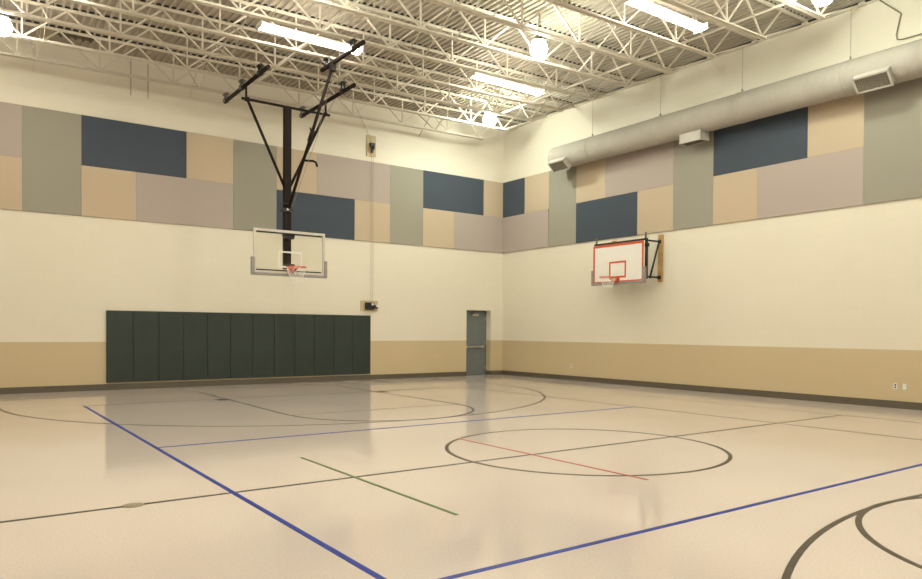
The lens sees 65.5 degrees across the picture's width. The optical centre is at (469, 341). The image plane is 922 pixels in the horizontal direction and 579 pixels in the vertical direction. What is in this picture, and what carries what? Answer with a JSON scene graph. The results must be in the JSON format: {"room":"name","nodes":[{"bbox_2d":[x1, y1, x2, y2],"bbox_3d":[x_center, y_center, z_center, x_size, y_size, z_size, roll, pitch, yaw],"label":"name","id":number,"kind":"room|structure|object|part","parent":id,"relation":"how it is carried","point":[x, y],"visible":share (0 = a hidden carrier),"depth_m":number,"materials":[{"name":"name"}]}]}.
{"room":"sports hall","nodes":[
{"label":"sports hall","id":0,"kind":"room"},
{"bbox_2d":[0,33,503,387],"bbox_3d":[-6.109,-3.163,19.855,18.400,8.700,0.300,0,1,-36],"label":"wall","id":1,"kind":"structure","parent":0,"point":[60,274],"depth_m":19.12,"materials":[{"name":"beige paint"}]},
{"bbox_2d":[0,155,21,210],"bbox_3d":[-10.829,-3.633,16.203,1.212,1.217,0.039,0,1,-36],"label":"acoustic panel","id":2,"kind":"object","parent":1,"relation":"attached to","point":[10,167],"visible":1,"depth_m":16.42,"materials":[{"name":"beige fabric"}]},
{"bbox_2d":[0,102,21,157],"bbox_3d":[-11.313,-4.846,15.827,2.428,1.207,0.039,0,1,-36],"label":"acoustic panel","id":3,"kind":"object","parent":1,"relation":"attached to","point":[10,114],"visible":1,"depth_m":16.40,"materials":[{"name":"fabric"}]},
{"bbox_2d":[22,105,81,215],"bbox_3d":[-9.842,-4.242,16.908,1.212,2.427,0.039,0,1,-36],"label":"acoustic panel","id":4,"kind":"object","parent":1,"relation":"attached to","point":[51,139],"visible":1,"depth_m":16.88,"materials":[{"name":"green fabric"}]},
{"bbox_2d":[81,165,135,220],"bbox_3d":[-8.863,-3.642,17.632,1.212,1.217,0.039,0,1,-36],"label":"acoustic panel","id":5,"kind":"object","parent":1,"relation":"attached to","point":[105,192],"visible":1,"depth_m":17.60,"materials":[{"name":"beige fabric"}]},
{"bbox_2d":[106,310,132,382],"bbox_3d":[-8.699,0.124,17.820,0.604,1.783,0.049,0,1,-36],"label":"pad","id":6,"kind":"object","parent":1,"relation":"attached to","point":[119,324],"visible":1,"depth_m":17.79,"materials":[{"name":"plastic"}]},
{"bbox_2d":[130,60,130,94],"bbox_3d":[-8.449,-6.614,17.881,0.016,0.932,0.018,0,1,-36],"label":"conduit","id":7,"kind":"object","parent":1,"relation":"attached to","point":[130,60],"visible":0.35,"depth_m":17.88,"materials":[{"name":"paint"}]},
{"bbox_2d":[81,115,185,177],"bbox_3d":[-8.363,-4.859,17.971,2.428,1.207,0.039,0,1,-36],"label":"acoustic panel","id":8,"kind":"object","parent":1,"relation":"attached to","point":[105,143],"visible":1,"depth_m":17.91,"materials":[{"name":"blue fabric"}]},
{"bbox_2d":[133,311,158,381],"bbox_3d":[-8.206,0.122,18.178,0.604,1.783,0.049,0,1,-36],"label":"pad","id":9,"kind":"object","parent":1,"relation":"attached to","point":[145,323],"visible":1,"depth_m":18.15,"materials":[{"name":"plastic"}]},
{"bbox_2d":[159,311,183,380],"bbox_3d":[-7.713,0.120,18.537,0.604,1.783,0.049,0,1,-36],"label":"pad","id":10,"kind":"object","parent":1,"relation":"attached to","point":[171,324],"visible":1,"depth_m":18.52,"materials":[{"name":"plastic"}]},
{"bbox_2d":[136,172,232,228],"bbox_3d":[-7.388,-3.649,18.704,2.428,1.217,0.039,0,1,-36],"label":"acoustic panel","id":11,"kind":"object","parent":1,"relation":"attached to","point":[159,198],"visible":1,"depth_m":18.65,"materials":[{"name":"fabric"}]},
{"bbox_2d":[184,312,206,379],"bbox_3d":[-7.220,0.117,18.895,0.604,1.783,0.049,0,1,-36],"label":"pad","id":12,"kind":"object","parent":1,"relation":"attached to","point":[195,323],"visible":1,"depth_m":18.87,"materials":[{"name":"plastic"}]},
{"bbox_2d":[186,132,232,183],"bbox_3d":[-6.889,-4.866,19.043,1.212,1.207,0.039,0,1,-36],"label":"acoustic panel","id":13,"kind":"object","parent":1,"relation":"attached to","point":[208,158],"visible":1,"depth_m":19.01,"materials":[{"name":"beige fabric"}]},
{"bbox_2d":[207,312,230,378],"bbox_3d":[-6.727,0.115,19.254,0.604,1.783,0.049,0,1,-36],"label":"pad","id":14,"kind":"object","parent":1,"relation":"attached to","point":[218,324],"visible":1,"depth_m":19.22,"materials":[{"name":"plastic"}]},
{"bbox_2d":[230,313,252,377],"bbox_3d":[-6.234,0.113,19.612,0.604,1.783,0.049,0,1,-36],"label":"pad","id":15,"kind":"object","parent":1,"relation":"attached to","point":[241,324],"visible":1,"depth_m":19.59,"materials":[{"name":"plastic"}]},
{"bbox_2d":[0,370,501,393],"bbox_3d":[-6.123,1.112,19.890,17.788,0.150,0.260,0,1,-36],"label":"baseboard","id":16,"kind":"structure","parent":1,"relation":"attached to","point":[67,388],"depth_m":19.26,"materials":[{"name":"rubber"}]},
{"bbox_2d":[233,139,276,230],"bbox_3d":[-5.910,-4.260,19.767,1.212,2.427,0.039,0,1,-36],"label":"acoustic panel","id":17,"kind":"object","parent":1,"relation":"attached to","point":[254,171],"visible":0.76,"depth_m":19.73,"materials":[{"name":"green fabric"}]},
{"bbox_2d":[253,313,273,377],"bbox_3d":[-5.741,0.111,19.971,0.604,1.783,0.049,0,1,-36],"label":"pad","id":18,"kind":"object","parent":1,"relation":"attached to","point":[263,323],"visible":1,"depth_m":19.95,"materials":[{"name":"plastic"}]},
{"bbox_2d":[274,314,294,376],"bbox_3d":[-5.247,0.108,20.329,0.604,1.783,0.049,0,1,-36],"label":"pad","id":19,"kind":"object","parent":1,"relation":"attached to","point":[284,324],"visible":1,"depth_m":20.31,"materials":[{"name":"plastic"}]},
{"bbox_2d":[277,146,316,194],"bbox_3d":[-4.922,-4.875,20.473,1.212,1.207,0.039,0,1,-36],"label":"acoustic panel","id":20,"kind":"object","parent":1,"relation":"attached to","point":[308,184],"visible":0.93,"depth_m":20.54,"materials":[{"name":"beige fabric"}]},
{"bbox_2d":[295,314,314,375],"bbox_3d":[-4.754,0.106,20.688,0.604,1.783,0.049,0,1,-36],"label":"pad","id":21,"kind":"object","parent":1,"relation":"attached to","point":[304,323],"visible":1,"depth_m":20.67,"materials":[{"name":"plastic"}]},
{"bbox_2d":[276,190,354,239],"bbox_3d":[-4.439,-3.662,20.848,2.428,1.217,0.039,0,1,-36],"label":"acoustic panel","id":22,"kind":"object","parent":1,"relation":"attached to","point":[334,217],"visible":0.76,"depth_m":20.91,"materials":[{"name":"blue fabric"}]},
{"bbox_2d":[314,314,333,375],"bbox_3d":[-4.261,0.104,21.046,0.604,1.783,0.049,0,1,-36],"label":"pad","id":23,"kind":"object","parent":1,"relation":"attached to","point":[324,324],"visible":1,"depth_m":21.02,"materials":[{"name":"plastic"}]},
{"bbox_2d":[334,315,352,374],"bbox_3d":[-3.768,0.102,21.404,0.604,1.783,0.049,0,1,-36],"label":"pad","id":24,"kind":"object","parent":1,"relation":"attached to","point":[343,324],"visible":1,"depth_m":21.38,"materials":[{"name":"plastic"}]},
{"bbox_2d":[317,153,389,203],"bbox_3d":[-3.448,-4.882,21.545,2.428,1.207,0.039,0,1,-36],"label":"acoustic panel","id":25,"kind":"object","parent":1,"relation":"attached to","point":[337,176],"visible":1,"depth_m":21.48,"materials":[{"name":"fabric"}]},
{"bbox_2d":[352,315,370,373],"bbox_3d":[-3.275,0.099,21.763,0.604,1.783,0.049,0,1,-36],"label":"pad","id":26,"kind":"object","parent":1,"relation":"attached to","point":[361,344],"visible":1,"depth_m":21.74,"materials":[{"name":"plastic"}]},
{"bbox_2d":[361,301,377,310],"bbox_3d":[-3.012,-1.085,21.848,0.580,0.315,0.185,0,1,-36],"label":"board","id":27,"kind":"object","parent":1,"relation":"attached to","point":[365,305],"visible":1,"depth_m":21.80,"materials":[{"name":"brown wood"}]},
{"bbox_2d":[337,66,373,197],"bbox_3d":[-2.995,-3.697,18.970,0.061,5.234,5.740,0,1,1],"label":"cable","id":28,"kind":"object","parent":27,"relation":"attached to","point":[337,66],"visible":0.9,"depth_m":21.77,"materials":[{"name":"metal"}]},
{"bbox_3d":[-2.980,-1.078,21.856,0.380,0.210,0.150,0,1,-36],"label":"winch motor","id":29,"kind":"part","parent":27,"relation":"part of","materials":[{"name":"black metal"}]},
{"bbox_2d":[366,135,375,156],"bbox_3d":[-2.951,-5.962,21.802,0.310,0.640,0.175,0,1,-36],"label":"board","id":30,"kind":"object","parent":1,"relation":"attached to","point":[369,142],"visible":1,"depth_m":21.80,"materials":[{"name":"brown wood"}]},
{"bbox_2d":[355,199,389,242],"bbox_3d":[-2.964,-3.669,21.921,1.212,1.217,0.039,0,1,-36],"label":"acoustic panel","id":31,"kind":"object","parent":1,"relation":"attached to","point":[372,219],"visible":1,"depth_m":21.90,"materials":[{"name":"beige fabric"}]},
{"bbox_2d":[390,165,422,245],"bbox_3d":[-1.977,-4.278,22.626,1.212,2.427,0.039,0,1,-36],"label":"acoustic panel","id":32,"kind":"object","parent":1,"relation":"attached to","point":[406,184],"visible":1,"depth_m":22.60,"materials":[{"name":"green fabric"}]},
{"bbox_2d":[423,208,453,248],"bbox_3d":[-0.998,-3.678,23.350,1.212,1.217,0.039,0,1,-36],"label":"acoustic panel","id":33,"kind":"object","parent":1,"relation":"attached to","point":[438,225],"visible":1,"depth_m":23.32,"materials":[{"name":"beige fabric"}]},
{"bbox_2d":[423,170,483,214],"bbox_3d":[-0.498,-4.895,23.689,2.428,1.207,0.039,0,1,-36],"label":"acoustic panel","id":34,"kind":"object","parent":1,"relation":"attached to","point":[441,191],"visible":1,"depth_m":23.64,"materials":[{"name":"blue fabric"}]},
{"bbox_2d":[466,310,485,374],"bbox_3d":[0.200,0.047,24.580,1.030,2.220,0.239,0,1,-36],"label":"door","id":35,"kind":"structure","parent":1,"relation":"in","point":[476,320],"depth_m":24.66,"materials":[{"name":"paint"}]},
{"bbox_2d":[454,212,502,252],"bbox_3d":[0.326,-3.684,24.313,2.056,1.217,0.039,0,1,-36],"label":"acoustic panel","id":36,"kind":"object","parent":1,"relation":"attached to","point":[474,232],"visible":1,"depth_m":24.27,"materials":[{"name":"fabric"}]},
{"bbox_2d":[484,180,502,217],"bbox_3d":[0.826,-4.901,24.651,0.840,1.207,0.039,0,1,-36],"label":"acoustic panel","id":37,"kind":"object","parent":1,"relation":"attached to","point":[493,191],"visible":1,"depth_m":24.63,"materials":[{"name":"beige fabric"}]},
{"bbox_2d":[2,0,860,127],"bbox_3d":[1.570,-7.018,9.268,17.800,0.490,25.730,0,1,-36],"label":"ceiling","id":38,"kind":"structure","parent":0,"point":[550,18],"depth_m":16.82,"materials":[{"name":"white metal"}]},
{"bbox_2d":[0,0,11,35],"bbox_3d":[-9.107,-6.476,13.924,0.380,0.998,0.380,0,1,-36],"label":"light","id":39,"kind":"object","parent":38,"relation":"hanging from","point":[5,24],"visible":0.84,"depth_m":13.88,"materials":[{"name":"metal"}]},
{"bbox_3d":[-9.110,-6.134,13.929,0.380,0.313,0.380,0,1,-36],"label":"globe","id":40,"kind":"part","parent":39,"relation":"part of"},
{"bbox_2d":[0,16,521,139],"bbox_3d":[-5.427,-6.791,18.893,17.798,1.163,0.126,0,1,-36],"label":"joist","id":41,"kind":"object","parent":38,"relation":"attached to","point":[58,29],"visible":0.8,"depth_m":18.07,"materials":[{"name":"paint"}]},
{"bbox_2d":[188,0,279,97],"bbox_3d":[-3.032,-6.610,12.794,0.046,0.736,14.609,0,1,-36],"label":"joist bridging","id":42,"kind":"object","parent":41,"relation":"attached to","point":[279,0],"visible":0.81,"depth_m":16.33,"materials":[{"name":"paint"}]},
{"bbox_2d":[419,0,729,135],"bbox_3d":[2.671,-6.783,16.937,0.046,0.736,14.609,0,1,-36],"label":"joist bridging","id":43,"kind":"object","parent":41,"relation":"attached to","point":[727,1],"visible":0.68,"depth_m":17.82,"materials":[{"name":"paint"}]},
{"bbox_2d":[6,0,546,130],"bbox_3d":[-4.698,-6.771,17.891,17.798,1.163,0.126,0,1,-36],"label":"joist","id":44,"kind":"object","parent":38,"relation":"attached to","point":[66,9],"visible":0.84,"depth_m":17.20,"materials":[{"name":"paint"}]},
{"bbox_2d":[0,0,574,121],"bbox_3d":[-3.969,-6.751,16.888,17.798,1.163,0.126,0,1,-36],"label":"joist","id":45,"kind":"object","parent":38,"relation":"attached to","point":[164,8],"visible":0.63,"depth_m":16.43,"materials":[{"name":"paint"}]},
{"bbox_2d":[222,38,365,285],"bbox_3d":[-3.857,-3.845,16.786,2.260,5.029,5.550,0,1,-36],"label":"basketball hoop","id":46,"kind":"object","parent":45,"relation":"hanging from","point":[290,269],"visible":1,"depth_m":17.50,"materials":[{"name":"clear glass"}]},
{"bbox_3d":[-4.409,-1.727,17.559,1.660,0.030,0.049,0,1,-36],"label":"mounting arm","id":47,"kind":"part","parent":46,"relation":"part of","materials":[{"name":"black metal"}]},
{"bbox_3d":[-4.403,-2.634,17.545,1.660,0.035,0.049,0,1,-36],"label":"mounting arm","id":48,"kind":"part","parent":46,"relation":"part of","materials":[{"name":"white metal"}]},
{"bbox_3d":[-4.381,-2.172,17.517,1.828,1.067,0.035,0,1,-36],"label":"board frame","id":49,"kind":"part","parent":46,"relation":"part of","materials":[{"name":"metal"}]},
{"bbox_3d":[-3.761,-4.246,17.018,0.377,0.157,0.054,0,1,-36],"label":"hook arm","id":50,"kind":"part","parent":46,"relation":"part of","materials":[{"name":"brown metal"}]},
{"bbox_2d":[256,1,362,56],"bbox_3d":[-3.320,-6.691,15.061,2.252,0.787,0.340,0,1,-36],"label":"fluorescent fixture","id":51,"kind":"object","parent":38,"relation":"hanging from","point":[261,25],"visible":0.91,"depth_m":14.90,"materials":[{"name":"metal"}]},
{"bbox_2d":[62,0,603,111],"bbox_3d":[-3.240,-6.731,15.885,17.798,1.163,0.126,0,1,-36],"label":"joist","id":52,"kind":"object","parent":38,"relation":"attached to","point":[130,12],"visible":0.87,"depth_m":16.21,"materials":[{"name":"paint"}]},
{"bbox_2d":[184,0,637,100],"bbox_3d":[-2.511,-6.711,14.882,17.798,1.163,0.126,0,1,-36],"label":"joist","id":53,"kind":"object","parent":38,"relation":"attached to","point":[238,10],"visible":0.79,"depth_m":16.01,"materials":[{"name":"paint"}]},
{"bbox_2d":[304,0,673,87],"bbox_3d":[-1.782,-6.691,13.880,17.798,1.163,0.126,0,1,-36],"label":"joist","id":54,"kind":"object","parent":38,"relation":"attached to","point":[345,7],"visible":0.84,"depth_m":15.63,"materials":[{"name":"paint"}]},
{"bbox_2d":[483,96,495,125],"bbox_3d":[0.601,-6.801,20.976,0.380,0.937,0.380,0,1,-36],"label":"light","id":55,"kind":"object","parent":38,"relation":"hanging from","point":[489,119],"visible":0.8,"depth_m":20.86,"materials":[{"name":"metal"}]},
{"bbox_3d":[0.599,-6.489,20.981,0.380,0.313,0.380,0,1,-36],"label":"globe","id":56,"kind":"part","parent":55,"relation":"part of"},
{"bbox_2d":[467,50,544,96],"bbox_3d":[0.959,-6.841,18.169,2.252,0.747,0.340,0,1,-36],"label":"fluorescent fixture","id":57,"kind":"object","parent":38,"relation":"hanging from","point":[475,75],"visible":0.96,"depth_m":18.05,"materials":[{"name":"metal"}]},
{"bbox_2d":[530,13,547,57],"bbox_3d":[1.511,-6.656,15.507,0.380,0.946,0.380,0,1,-36],"label":"light","id":58,"kind":"object","parent":38,"relation":"hanging from","point":[538,48],"visible":0.86,"depth_m":15.40,"materials":[{"name":"metal"}]},
{"bbox_3d":[1.509,-6.340,15.512,0.380,0.313,0.380,0,1,-36],"label":"globe","id":59,"kind":"part","parent":58,"relation":"part of"},
{"bbox_3d":[1.537,-6.878,15.522,0.086,0.501,0.024,0,1,-36],"label":"hanging rod","id":60,"kind":"part","parent":58,"relation":"part of","materials":[{"name":"metal"}]},
{"bbox_2d":[424,0,711,73],"bbox_3d":[-1.052,-6.671,12.877,17.798,1.163,0.126,0,1,-36],"label":"joist","id":61,"kind":"object","parent":38,"relation":"attached to","point":[453,5],"visible":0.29,"depth_m":15.24,"materials":[{"name":"paint"}]},
{"bbox_2d":[542,0,758,58],"bbox_3d":[-0.323,-6.652,11.874,17.798,1.163,0.126,0,1,-36],"label":"joist","id":62,"kind":"object","parent":38,"relation":"attached to","point":[563,3],"visible":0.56,"depth_m":15.09,"materials":[{"name":"paint"}]},
{"bbox_2d":[494,0,795,115],"bbox_3d":[4.462,-6.641,15.972,0.241,0.150,13.700,0,1,-36],"label":"pipe","id":63,"kind":"object","parent":62,"relation":"attached to","point":[782,4],"visible":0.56,"depth_m":16.22,"materials":[{"name":"metal"}]},
{"bbox_2d":[548,0,921,172],"bbox_3d":[9.204,-6.012,12.983,0.827,2.256,22.392,0,1,-36],"label":"air duct","id":64,"kind":"object","parent":62,"relation":"hanging from","point":[888,67],"visible":1,"depth_m":16.39,"materials":[{"name":"metal"}]},
{"bbox_2d":[550,161,567,171],"bbox_3d":[2.692,-5.271,21.501,0.316,0.032,0.656,49,-26,-26],"label":"grille","id":65,"kind":"object","parent":64,"relation":"attached to","point":[556,166],"depth_m":21.50,"materials":[{"name":"white metal"}]},
{"bbox_2d":[683,139,704,145],"bbox_3d":[5.643,-5.008,17.963,0.316,0.032,0.626,0,1,-36],"label":"grille","id":66,"kind":"object","parent":64,"relation":"attached to","point":[686,142],"depth_m":17.96,"materials":[{"name":"white metal"}]},
{"bbox_3d":[6.441,-6.532,16.856,0.040,1.370,0.024,0,1,-36],"label":"hanger rod","id":67,"kind":"part","parent":64,"relation":"part of","materials":[{"name":"metal"}]},
{"bbox_2d":[854,72,890,91],"bbox_3d":[8.003,-5.152,14.198,0.656,0.032,0.316,2,-44,54],"label":"grille","id":68,"kind":"object","parent":64,"relation":"attached to","point":[871,81],"depth_m":14.20,"materials":[{"name":"white metal"}]},
{"bbox_2d":[620,0,707,33],"bbox_3d":[3.900,-6.777,14.175,2.252,0.717,0.340,0,1,-36],"label":"fluorescent fixture","id":69,"kind":"object","parent":38,"relation":"hanging from","point":[647,6],"visible":1,"depth_m":14.18,"materials":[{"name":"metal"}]},
{"bbox_2d":[660,0,808,40],"bbox_3d":[0.406,-6.632,10.871,17.798,1.163,0.126,0,1,-36],"label":"joist","id":70,"kind":"object","parent":38,"relation":"attached to","point":[725,21],"visible":0.94,"depth_m":14.64,"materials":[{"name":"paint"}]},
{"bbox_2d":[777,0,866,20],"bbox_3d":[1.135,-6.612,9.868,17.798,1.163,0.126,0,1,-36],"label":"joist","id":71,"kind":"object","parent":38,"relation":"attached to","point":[818,15],"visible":0.95,"depth_m":13.95,"materials":[{"name":"paint"}]},
{"bbox_2d":[812,0,831,5],"bbox_3d":[6.393,-6.606,12.925,0.380,1.006,0.380,0,1,-36],"label":"light","id":72,"kind":"object","parent":38,"relation":"hanging from","point":[816,2],"visible":1,"depth_m":12.92,"materials":[{"name":"metal"}]},
{"bbox_3d":[2.593,-6.572,7.863,17.798,1.163,0.126,0,1,-36],"label":"joist","id":73,"kind":"object","parent":38,"relation":"attached to","visible":0},
{"bbox_2d":[31,0,52,70],"bbox_3d":[-5.499,-6.514,10.235,0.046,0.736,15.849,0,1,-36],"label":"joist bridging","id":74,"kind":"object","parent":73,"relation":"attached to","point":[52,0],"visible":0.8,"depth_m":15.04,"materials":[{"name":"paint"}]},
{"bbox_2d":[314,0,504,110],"bbox_3d":[0.164,-6.686,14.349,0.046,0.736,15.849,0,1,-36],"label":"joist bridging","id":75,"kind":"object","parent":73,"relation":"attached to","point":[409,49],"visible":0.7,"depth_m":16.45,"materials":[{"name":"paint"}]},
{"bbox_2d":[0,375,921,578],"bbox_3d":[1.515,1.494,9.397,18.400,0.203,26.330,0,1,-36],"label":"floor","id":76,"kind":"structure","parent":0,"point":[468,476],"depth_m":7.07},
{"bbox_2d":[122,502,143,507],"bbox_3d":[-2.901,1.412,6.185,0.170,0.006,0.170,0,1,-36],"label":"floor plate","id":77,"kind":"object","parent":76,"relation":"on","point":[136,504],"visible":1,"depth_m":6.17,"materials":[{"name":"gold metal"}]},
{"bbox_2d":[502,0,921,402],"bbox_3d":[8.952,-2.985,14.529,0.300,8.700,26.030,0,1,-36],"label":"wall","id":78,"kind":"structure","parent":0,"point":[824,302],"depth_m":17.44,"materials":[{"name":"beige paint"}]},
{"bbox_2d":[503,178,524,217],"bbox_3d":[1.512,-4.894,24.460,0.039,1.207,1.153,0,1,-36],"label":"acoustic panel","id":79,"kind":"object","parent":78,"relation":"attached to","point":[513,191],"visible":1,"depth_m":24.41,"materials":[{"name":"blue fabric"}]},
{"bbox_2d":[503,209,548,252],"bbox_3d":[1.858,-3.669,23.992,0.039,1.217,2.356,0,1,-36],"label":"acoustic panel","id":80,"kind":"object","parent":78,"relation":"attached to","point":[527,231],"visible":1,"depth_m":23.89,"materials":[{"name":"fabric"}]},
{"bbox_2d":[524,171,548,213],"bbox_3d":[2.224,-4.874,23.482,0.039,1.207,1.200,0,1,-36],"label":"acoustic panel","id":81,"kind":"object","parent":78,"relation":"attached to","point":[536,186],"visible":1,"depth_m":23.44,"materials":[{"name":"beige fabric"}]},
{"bbox_2d":[549,166,576,246],"bbox_3d":[2.938,-4.245,22.504,0.039,2.427,1.237,0,1,-36],"label":"acoustic panel","id":82,"kind":"object","parent":78,"relation":"attached to","point":[562,184],"visible":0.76,"depth_m":22.48,"materials":[{"name":"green fabric"}]},
{"bbox_2d":[576,159,605,202],"bbox_3d":[3.659,-4.835,21.508,0.039,1.207,1.197,0,1,-36],"label":"acoustic panel","id":83,"kind":"object","parent":78,"relation":"attached to","point":[590,177],"visible":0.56,"depth_m":21.50,"materials":[{"name":"beige fabric"}]},
{"bbox_2d":[576,191,637,242],"bbox_3d":[4.010,-3.611,21.033,0.039,1.217,2.417,0,1,-36],"label":"acoustic panel","id":84,"kind":"object","parent":78,"relation":"attached to","point":[614,216],"visible":1,"depth_m":20.95,"materials":[{"name":"blue fabric"}]},
{"bbox_2d":[591,232,663,286],"bbox_3d":[4.142,-2.189,19.686,1.419,1.450,1.938,0,1,-36],"label":"basketball hoop","id":85,"kind":"object","parent":78,"relation":"attached to","point":[614,262],"visible":1,"depth_m":19.43,"materials":[{"name":"white plastic"}]},
{"bbox_3d":[4.084,-2.149,19.644,0.035,1.067,1.828,0,1,-36],"label":"board panel","id":86,"kind":"part","parent":85,"relation":"part of","materials":[{"name":"white plastic"}]},
{"bbox_2d":[605,141,673,197],"bbox_3d":[4.732,-4.806,20.032,0.039,1.207,2.447,0,1,-36],"label":"acoustic panel","id":87,"kind":"object","parent":78,"relation":"attached to","point":[650,167],"visible":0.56,"depth_m":19.94,"materials":[{"name":"fabric"}]},
{"bbox_2d":[637,184,673,234],"bbox_3d":[5.083,-3.581,19.557,0.039,1.217,1.227,0,1,-36],"label":"acoustic panel","id":88,"kind":"object","parent":78,"relation":"attached to","point":[654,205],"visible":1,"depth_m":19.52,"materials":[{"name":"beige fabric"}]},
{"bbox_2d":[503,0,878,131],"bbox_3d":[8.748,-7.086,14.485,0.049,0.040,25.730,0,1,-36],"label":"trim","id":89,"kind":"structure","parent":78,"relation":"attached to","point":[871,1],"depth_m":17.77,"materials":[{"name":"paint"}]},
{"bbox_2d":[673,131,713,229],"bbox_3d":[5.809,-4.166,18.555,0.039,2.427,1.222,0,1,-36],"label":"acoustic panel","id":90,"kind":"object","parent":78,"relation":"attached to","point":[693,165],"visible":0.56,"depth_m":18.53,"materials":[{"name":"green fabric"}]},
{"bbox_2d":[502,370,921,409],"bbox_3d":[8.710,1.288,14.624,0.012,0.150,25.730,0,1,-36],"label":"baseboard","id":91,"kind":"structure","parent":78,"relation":"attached to","point":[772,394],"depth_m":17.48,"materials":[{"name":"rubber"}]},
{"bbox_2d":[713,168,757,224],"bbox_3d":[6.525,-3.542,17.574,0.039,1.217,1.222,0,1,-36],"label":"acoustic panel","id":92,"kind":"object","parent":78,"relation":"attached to","point":[735,193],"visible":1,"depth_m":17.54,"materials":[{"name":"beige fabric"}]},
{"bbox_2d":[713,107,807,175],"bbox_3d":[6.892,-4.747,17.062,0.039,1.207,2.442,0,1,-36],"label":"acoustic panel","id":93,"kind":"object","parent":78,"relation":"attached to","point":[783,137],"visible":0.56,"depth_m":16.97,"materials":[{"name":"blue fabric"}]},
{"bbox_2d":[757,147,863,218],"bbox_3d":[7.604,-3.512,16.090,0.039,1.217,2.442,0,1,-36],"label":"acoustic panel","id":94,"kind":"object","parent":78,"relation":"attached to","point":[832,180],"visible":1,"depth_m":15.99,"materials":[{"name":"fabric"}]},
{"bbox_2d":[807,93,864,157],"bbox_3d":[7.971,-4.717,15.578,0.039,1.207,1.222,0,1,-36],"label":"acoustic panel","id":95,"kind":"object","parent":78,"relation":"attached to","point":[837,125],"visible":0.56,"depth_m":15.54,"materials":[{"name":"beige fabric"}]},
{"bbox_2d":[863,77,921,204],"bbox_3d":[8.687,-4.088,14.597,0.039,2.427,1.222,0,1,-36],"label":"acoustic panel","id":96,"kind":"object","parent":78,"relation":"attached to","point":[892,171],"visible":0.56,"depth_m":14.61,"materials":[{"name":"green fabric"}]},
{"bbox_2d":[879,0,921,39],"bbox_3d":[9.009,-6.567,14.122,0.026,0.982,1.759,0,1,-36],"label":"conduit","id":97,"kind":"object","parent":78,"relation":"attached to","point":[879,0],"visible":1,"depth_m":14.52,"materials":[{"name":"metal"}]}
]}

